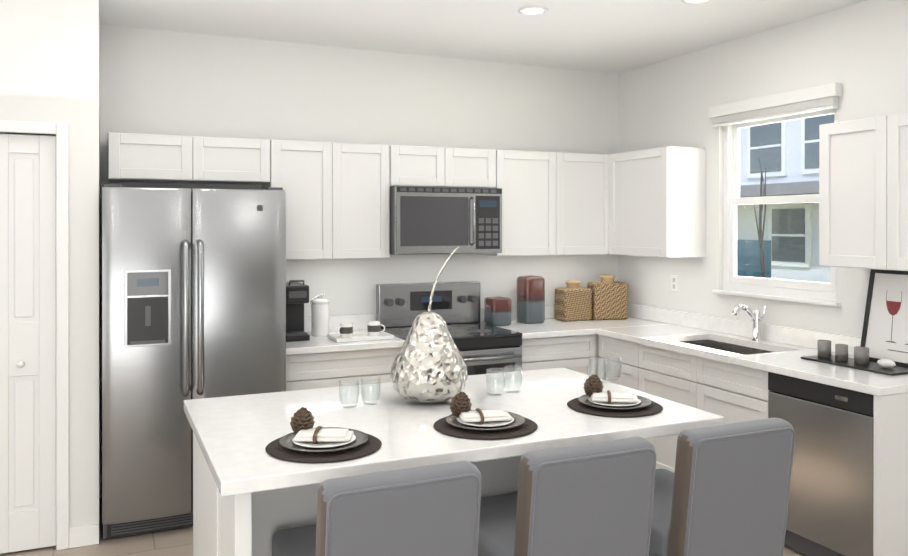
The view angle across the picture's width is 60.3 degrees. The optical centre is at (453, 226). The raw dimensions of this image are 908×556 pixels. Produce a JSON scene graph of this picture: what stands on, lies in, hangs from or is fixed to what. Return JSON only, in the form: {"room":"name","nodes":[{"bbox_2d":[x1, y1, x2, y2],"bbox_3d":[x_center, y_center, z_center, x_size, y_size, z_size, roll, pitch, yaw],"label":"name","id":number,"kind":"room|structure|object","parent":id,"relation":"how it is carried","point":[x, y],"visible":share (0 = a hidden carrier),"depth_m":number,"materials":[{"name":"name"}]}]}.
{"room":"kitchen","nodes":[
{"label":"kitchen","id":0,"kind":"room"},
{"bbox_2d":[0,0,99,527],"bbox_3d":[-3.449,0.203,3.616,3.295,2.800,0.720,0,0,-24],"label":"wall","id":1,"kind":"structure","parent":0,"point":[49,60],"depth_m":3.92,"materials":[{"name":"white paint"}]},
{"bbox_2d":[0,133,55,553],"bbox_3d":[-2.503,0.568,3.663,1.140,2.046,0.074,0,0,-24],"label":"bifold pantry door","id":2,"kind":"structure","parent":1,"relation":"in","point":[27,342],"depth_m":3.85,"materials":[{"name":"white wood"}]},
{"bbox_2d":[0,120,68,549],"bbox_3d":[-2.518,0.544,3.697,1.258,2.119,0.136,0,0,-24],"label":"door frame","id":3,"kind":"structure","parent":1,"relation":"attached to","point":[60,131],"depth_m":3.88,"materials":[{"name":"white"}]},
{"bbox_2d":[69,524,98,547],"bbox_3d":[-0.123,1.557,0.725,7.000,0.100,7.280,0,0,-24],"label":"baseboard","id":4,"kind":"structure","parent":1,"relation":"attached to","point":[82,536],"depth_m":3.92,"materials":[{"name":"white wood"}]},
{"bbox_2d":[99,24,617,497],"bbox_3d":[-1.868,0.202,4.801,7.150,2.800,0.150,0,0,-24],"label":"wall","id":5,"kind":"structure","parent":0,"point":[160,82],"depth_m":5.27,"materials":[{"name":"white paint"}]},
{"bbox_2d":[108,132,269,184],"bbox_3d":[-1.577,-0.398,4.667,0.890,0.260,0.327,0,0,-24],"label":"upper cabinet","id":6,"kind":"object","parent":5,"relation":"attached to","point":[147,158],"visible":1,"depth_m":4.51,"materials":[{"name":"white wood"}]},
{"bbox_2d":[261,139,389,259],"bbox_3d":[-0.823,-0.163,5.005,0.753,0.730,0.327,0,0,-24],"label":"upper cabinet","id":7,"kind":"object","parent":5,"relation":"attached to","point":[337,200],"visible":0.83,"depth_m":4.86,"materials":[{"name":"white wood"}]},
{"bbox_2d":[389,145,495,187],"bbox_3d":[-0.127,-0.396,5.316,0.758,0.265,0.327,0,0,-24],"label":"upper cabinet","id":8,"kind":"object","parent":5,"relation":"attached to","point":[425,166],"visible":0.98,"depth_m":5.16,"materials":[{"name":"white wood"}]},
{"bbox_2d":[390,186,501,254],"bbox_3d":[-0.098,-0.042,5.252,0.756,0.437,0.466,0,0,-24],"label":"microwave","id":9,"kind":"object","parent":8,"relation":"attached to","point":[439,220],"visible":1,"depth_m":5.06,"materials":[{"name":"grey metal"}]},
{"bbox_2d":[476,150,607,255],"bbox_3d":[0.790,-0.164,5.727,1.236,0.730,0.327,0,0,-24],"label":"upper cabinet","id":10,"kind":"object","parent":5,"relation":"attached to","point":[554,203],"visible":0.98,"depth_m":5.50,"materials":[{"name":"white wood"}]},
{"bbox_2d":[0,498,805,555],"bbox_3d":[-0.270,1.657,1.054,7.300,0.100,8.300,0,0,-24],"label":"floor","id":11,"kind":"structure","parent":0,"point":[175,542],"depth_m":3.91,"materials":[{"name":"tile"}]},
{"bbox_2d":[102,184,285,538],"bbox_3d":[-1.476,0.686,4.405,0.920,1.808,0.826,0,0,-24],"label":"refrigerator","id":12,"kind":"object","parent":11,"relation":"on","point":[193,293],"visible":0.83,"depth_m":4.04,"materials":[{"name":"grey metal"}]},
{"bbox_2d":[201,451,320,555],"bbox_3d":[-0.641,1.160,2.883,0.450,0.888,0.718,0,0,-24],"label":"base cabinet","id":13,"kind":"object","parent":11,"relation":"on","point":[248,524],"depth_m":2.50,"materials":[{"name":"white wood"}]},
{"bbox_2d":[286,347,400,390],"bbox_3d":[-0.765,1.164,4.879,0.754,0.875,0.607,0,0,-24],"label":"base cabinet","id":14,"kind":"object","parent":11,"relation":"on","point":[317,370],"visible":0.19,"depth_m":4.58,"materials":[{"name":"white wood"}]},
{"bbox_2d":[272,461,480,555],"bbox_3d":[-0.248,1.114,2.251,0.430,0.983,0.661,0,0,-24],"label":"bar stool","id":15,"kind":"object","parent":11,"relation":"on","point":[431,510],"visible":1,"depth_m":1.97,"materials":[{"name":"grey fabric"}]},
{"bbox_2d":[376,281,521,375],"bbox_3d":[-0.033,0.988,5.110,0.758,1.203,0.739,0,0,-24],"label":"range","id":16,"kind":"object","parent":11,"relation":"on","point":[481,347],"visible":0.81,"depth_m":5.26,"materials":[{"name":"grey metal"}]},
{"bbox_2d":[477,456,520,496],"bbox_3d":[0.044,1.160,3.190,0.509,0.888,0.718,0,0,-24],"label":"base cabinet","id":17,"kind":"object","parent":11,"relation":"on","point":[498,476],"depth_m":2.84,"materials":[{"name":"white wood"}]},
{"bbox_2d":[184,367,723,495],"bbox_3d":[-0.046,0.694,2.912,1.730,0.040,1.070,0,0,-24],"label":"countertop","id":18,"kind":"structure","parent":17,"relation":"on","point":[235,436],"depth_m":2.68,"materials":[{"name":"white stone"}]},
{"bbox_2d":[265,407,381,462],"bbox_3d":[-0.399,0.619,2.403,0.352,0.111,0.352,0,0,-24],"label":"place setting","id":19,"kind":"object","parent":18,"relation":"on","point":[305,441],"visible":1,"depth_m":2.36,"materials":[{"name":"brown"}]},
{"bbox_2d":[390,246,467,402],"bbox_3d":[-0.097,0.374,3.037,0.300,0.598,0.300,0,0,-24],"label":"sculpture","id":20,"kind":"object","parent":18,"relation":"on","point":[429,365],"visible":0.98,"depth_m":2.94,"materials":[{"name":"silver metal"}]},
{"bbox_2d":[339,355,621,407],"bbox_3d":[0.160,0.623,3.174,1.288,0.100,0.138,0,0,-24],"label":"glassware","id":21,"kind":"object","parent":18,"relation":"on","point":[489,388],"visible":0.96,"depth_m":3.14,"materials":[{"name":"clear glass"}]},
{"bbox_2d":[433,392,537,439],"bbox_3d":[0.106,0.618,2.646,0.352,0.111,0.352,0,0,-24],"label":"place setting","id":22,"kind":"object","parent":18,"relation":"on","point":[463,420],"visible":1,"depth_m":2.60,"materials":[{"name":"brown"}]},
{"bbox_2d":[567,374,662,417],"bbox_3d":[0.602,0.618,2.934,0.352,0.111,0.352,0,0,-24],"label":"place setting","id":23,"kind":"object","parent":18,"relation":"on","point":[595,400],"visible":1,"depth_m":2.89,"materials":[{"name":"brown"}]},
{"bbox_2d":[520,334,598,375],"bbox_3d":[0.846,1.163,5.601,1.237,0.875,0.607,0,0,-24],"label":"base cabinet","id":24,"kind":"object","parent":11,"relation":"on","point":[576,353],"visible":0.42,"depth_m":5.22,"materials":[{"name":"white wood"}]},
{"bbox_2d":[286,305,667,354],"bbox_3d":[0.158,0.656,5.273,2.763,0.138,0.643,0,0,-24],"label":"countertop","id":25,"kind":"structure","parent":24,"relation":"on","point":[550,326],"depth_m":5.20,"materials":[{"name":"white stone"}]},
{"bbox_2d":[286,280,309,341],"bbox_3d":[-0.998,0.504,4.835,0.145,0.365,0.300,0,0,-24],"label":"coffee maker","id":26,"kind":"object","parent":25,"relation":"on","point":[297,295],"visible":0.67,"depth_m":4.73,"materials":[{"name":"black plastic"}]},
{"bbox_2d":[310,293,328,335],"bbox_3d":[-0.852,0.554,4.956,0.119,0.264,0.110,0,0,-24],"label":"canister","id":27,"kind":"object","parent":25,"relation":"on","point":[319,316],"visible":0.92,"depth_m":4.91,"materials":[{"name":"white ceramic"}]},
{"bbox_2d":[327,321,393,342],"bbox_3d":[-0.576,0.638,4.817,0.360,0.098,0.220,0,0,-24],"label":"tray","id":28,"kind":"object","parent":25,"relation":"on","point":[348,334],"visible":1,"depth_m":4.77,"materials":[{"name":"white ceramic"}]},
{"bbox_2d":[484,297,510,325],"bbox_3d":[0.307,0.589,5.475,0.156,0.195,0.156,0,0,-24],"label":"vase","id":29,"kind":"object","parent":25,"relation":"on","point":[497,311],"visible":1,"depth_m":5.41,"materials":[{"name":"ceramic"}]},
{"bbox_2d":[517,275,544,323],"bbox_3d":[0.550,0.518,5.617,0.164,0.335,0.164,0,0,-24],"label":"vase","id":30,"kind":"object","parent":25,"relation":"on","point":[530,299],"visible":1,"depth_m":5.55,"materials":[{"name":"ceramic"}]},
{"bbox_2d":[555,280,591,321],"bbox_3d":[0.879,0.540,5.764,0.240,0.292,0.150,0,0,-24],"label":"basket","id":31,"kind":"object","parent":25,"relation":"on","point":[573,300],"visible":1,"depth_m":5.70,"materials":[{"name":"beige wicker"}]},
{"bbox_2d":[587,275,627,319],"bbox_3d":[1.146,0.521,5.840,0.270,0.329,0.160,0,0,-12],"label":"basket","id":32,"kind":"object","parent":25,"relation":"on","point":[609,298],"visible":0.9,"depth_m":5.76,"materials":[{"name":"beige wicker"}]},
{"bbox_2d":[477,437,656,555],"bbox_3d":[0.270,1.113,2.489,0.430,0.983,0.661,0,0,-24],"label":"bar stool","id":33,"kind":"object","parent":11,"relation":"on","point":[592,499],"visible":0.96,"depth_m":2.21,"materials":[{"name":"grey fabric"}]},
{"bbox_2d":[598,335,721,471],"bbox_3d":[1.360,1.164,5.224,0.607,0.876,0.497,0,0,-24],"label":"base cabinet","id":34,"kind":"object","parent":11,"relation":"on","point":[689,380],"depth_m":4.70,"materials":[{"name":"white wood"}]},
{"bbox_2d":[597,303,907,395],"bbox_3d":[1.561,0.745,4.734,0.643,0.314,2.731,0,0,-24],"label":"countertop","id":35,"kind":"structure","parent":34,"relation":"on","point":[780,350],"depth_m":4.55,"materials":[{"name":"white stone"}]},
{"bbox_2d":[731,304,765,340],"bbox_3d":[1.765,0.573,4.687,0.225,0.228,0.094,0,0,-24],"label":"faucet","id":36,"kind":"object","parent":35,"relation":"on","point":[756,317],"visible":1,"depth_m":4.71,"materials":[{"name":"silver metal"}]},
{"bbox_2d":[801,340,907,375],"bbox_3d":[2.012,0.640,3.894,0.210,0.096,0.520,0,0,-24],"label":"tray","id":37,"kind":"object","parent":35,"relation":"on","point":[859,360],"visible":1,"depth_m":3.87,"materials":[{"name":"smoked glass"},{"name":"black painted wood"}]},
{"bbox_2d":[860,269,907,367],"bbox_3d":[2.227,0.453,3.870,0.114,0.471,0.420,0,0,-24],"label":"picture frame","id":38,"kind":"object","parent":35,"relation":"on","point":[885,331],"visible":0.96,"depth_m":3.95,"materials":[{"name":"black"}]},
{"bbox_2d":[649,418,794,555],"bbox_3d":[0.774,1.113,2.720,0.430,0.983,0.661,0,0,-24],"label":"bar stool","id":39,"kind":"object","parent":11,"relation":"on","point":[722,490],"visible":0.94,"depth_m":2.44,"materials":[{"name":"grey fabric"}]},
{"bbox_2d":[768,372,873,555],"bbox_3d":[1.984,1.161,3.800,0.618,0.860,0.600,0,0,-24],"label":"dishwasher","id":40,"kind":"object","parent":11,"relation":"on","point":[830,504],"visible":0.54,"depth_m":3.62,"materials":[{"name":"grey metal"}]},
{"bbox_2d":[99,0,866,73],"bbox_3d":[-0.270,-1.243,1.050,7.300,0.100,8.300,0,0,-24],"label":"ceiling","id":41,"kind":"structure","parent":0,"point":[614,36],"depth_m":4.61,"materials":[{"name":"white paint"}]},
{"bbox_2d":[518,6,547,14],"bbox_3d":[0.437,-1.192,4.315,0.167,0.009,0.167,0,0,21],"label":"recessed light","id":42,"kind":"object","parent":41,"relation":"in","point":[533,10],"depth_m":4.31,"materials":[{"name":"white plastic"}]},
{"bbox_2d":[681,0,710,3],"bbox_3d":[1.273,-1.192,4.087,0.167,0.009,0.167,0,0,21],"label":"recessed light","id":43,"kind":"object","parent":41,"relation":"in","point":[685,1],"depth_m":4.13,"materials":[{"name":"white"}]},
{"bbox_2d":[618,0,907,336],"bbox_3d":[2.992,0.205,2.514,0.150,2.800,8.000,0,0,-24],"label":"wall","id":44,"kind":"structure","parent":0,"point":[859,51],"depth_m":4.89,"materials":[{"name":"white paint"}]},
{"bbox_2d":[608,146,705,257],"bbox_3d":[1.404,-0.164,5.467,0.327,0.730,0.647,0,0,-24],"label":"upper cabinet","id":45,"kind":"object","parent":44,"relation":"attached to","point":[656,202],"visible":1,"depth_m":5.23,"materials":[{"name":"white wood"}]},
{"bbox_2d":[671,275,677,291],"bbox_3d":[1.556,0.399,5.525,0.007,0.115,0.070,0,0,-24],"label":"electrical outlet plate","id":46,"kind":"object","parent":44,"relation":"attached to","point":[674,282],"visible":1,"depth_m":5.52,"materials":[{"name":"white plastic"}]},
{"bbox_2d":[712,108,840,305],"bbox_3d":[1.958,-0.147,4.735,0.150,1.162,0.960,0,0,-24],"label":"window","id":47,"kind":"structure","parent":44,"relation":"in","point":[732,280],"depth_m":4.88,"materials":[{"name":"white plastic"}]},
{"bbox_2d":[709,82,841,126],"bbox_3d":[1.896,-0.721,4.706,0.052,0.134,0.980,0,0,-24],"label":"blind valance","id":48,"kind":"object","parent":47,"relation":"attached to","point":[811,99],"visible":1,"depth_m":4.61,"materials":[{"name":"white"}]},
{"bbox_2d":[819,112,907,270],"bbox_3d":[2.179,-0.162,3.738,0.327,0.730,0.758,0,0,-24],"label":"upper cabinet","id":49,"kind":"object","parent":44,"relation":"attached to","point":[863,193],"visible":1,"depth_m":3.79,"materials":[{"name":"white wood"}]},
{"label":"outside","id":50,"kind":"structure","parent":0,"visible":0},
{"bbox_3d":[17.568,2.009,18.909,39.840,0.150,70.000,0,0,-24],"label":"ground","id":51,"kind":"structure","parent":50,"visible":0},
{"bbox_2d":[737,240,770,277],"bbox_3d":[4.222,1.069,11.449,0.500,1.750,0.600,0,0,-24],"label":"box","id":52,"kind":"object","parent":51,"relation":"on","point":[751,247],"depth_m":11.15,"materials":[{"name":"blue"}]},
{"bbox_2d":[752,160,765,277],"bbox_3d":[3.866,0.520,9.919,0.609,2.852,0.810,0,0,-24],"label":"tree","id":53,"kind":"object","parent":51,"relation":"on","point":[759,229],"depth_m":9.86,"materials":[{"name":"plant"}]},
{"bbox_2d":[737,114,833,282],"bbox_3d":[8.142,-1.661,14.681,7.500,7.300,23.000,0,0,-24],"label":"house","id":54,"kind":"structure","parent":51,"relation":"on","point":[785,184],"depth_m":13.31,"materials":[{"name":"white"}]}
]}

